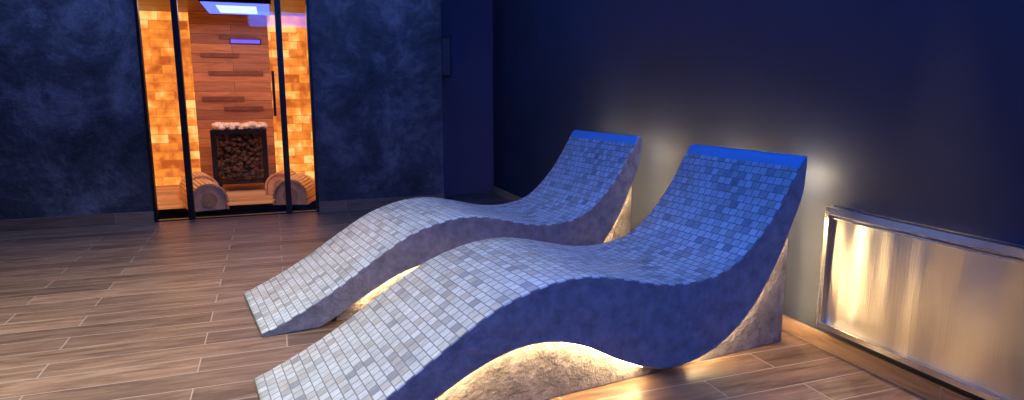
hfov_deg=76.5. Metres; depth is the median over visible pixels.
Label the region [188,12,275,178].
wall
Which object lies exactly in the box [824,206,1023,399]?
sheet
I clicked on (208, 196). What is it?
stool
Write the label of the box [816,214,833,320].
frame
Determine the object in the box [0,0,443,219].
wall
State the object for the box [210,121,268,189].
heater
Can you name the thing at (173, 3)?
door frame
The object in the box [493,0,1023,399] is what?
wall
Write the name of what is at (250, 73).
slat
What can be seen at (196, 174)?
stool
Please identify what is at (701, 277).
lounger
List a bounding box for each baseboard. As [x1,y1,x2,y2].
[0,195,443,231]
[492,186,974,399]
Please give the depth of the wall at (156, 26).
7.69 m
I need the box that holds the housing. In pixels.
[198,0,270,14]
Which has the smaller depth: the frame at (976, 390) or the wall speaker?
the frame at (976, 390)
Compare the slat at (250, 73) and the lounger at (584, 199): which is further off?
the slat at (250, 73)
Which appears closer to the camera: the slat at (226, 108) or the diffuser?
the diffuser
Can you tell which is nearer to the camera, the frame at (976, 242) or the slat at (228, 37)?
the frame at (976, 242)
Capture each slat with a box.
[200,53,238,57]
[202,97,243,100]
[208,71,262,75]
[218,35,255,39]
[224,106,262,110]
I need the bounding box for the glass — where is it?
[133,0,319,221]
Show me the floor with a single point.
(156, 310)
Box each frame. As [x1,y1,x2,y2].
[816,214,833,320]
[816,320,1009,399]
[825,206,1023,258]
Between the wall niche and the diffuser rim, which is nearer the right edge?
the wall niche
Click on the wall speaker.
(445, 40)
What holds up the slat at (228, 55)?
attached to the wall at (205, 28)
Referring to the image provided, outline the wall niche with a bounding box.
[441,0,493,194]
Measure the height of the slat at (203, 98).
0.051 m
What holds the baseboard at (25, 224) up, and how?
attached to the wall at (73, 140)
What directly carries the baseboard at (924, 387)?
attached to the wall at (907, 110)
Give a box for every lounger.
[244,130,641,336]
[254,144,807,399]
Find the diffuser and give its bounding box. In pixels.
[216,5,256,13]
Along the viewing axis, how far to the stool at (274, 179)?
7.02 m
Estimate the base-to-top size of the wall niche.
2.760 m
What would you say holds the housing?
attached to the ceiling
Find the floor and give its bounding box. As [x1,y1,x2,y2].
[0,179,927,399]
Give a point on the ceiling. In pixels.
(288, 7)
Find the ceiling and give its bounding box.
[138,0,305,15]
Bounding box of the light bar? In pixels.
[229,39,260,43]
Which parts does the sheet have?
inner lip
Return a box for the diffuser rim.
[200,1,268,14]
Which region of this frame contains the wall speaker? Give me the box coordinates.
[441,36,450,77]
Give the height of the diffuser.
0.005 m
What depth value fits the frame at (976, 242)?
2.33 m
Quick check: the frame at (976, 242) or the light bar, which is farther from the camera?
the light bar
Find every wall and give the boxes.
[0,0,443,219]
[139,10,314,185]
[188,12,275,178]
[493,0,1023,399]
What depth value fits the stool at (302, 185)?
6.43 m
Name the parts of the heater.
leg, plate, leg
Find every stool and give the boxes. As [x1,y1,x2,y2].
[179,171,218,198]
[182,178,228,211]
[265,169,297,194]
[272,173,315,204]

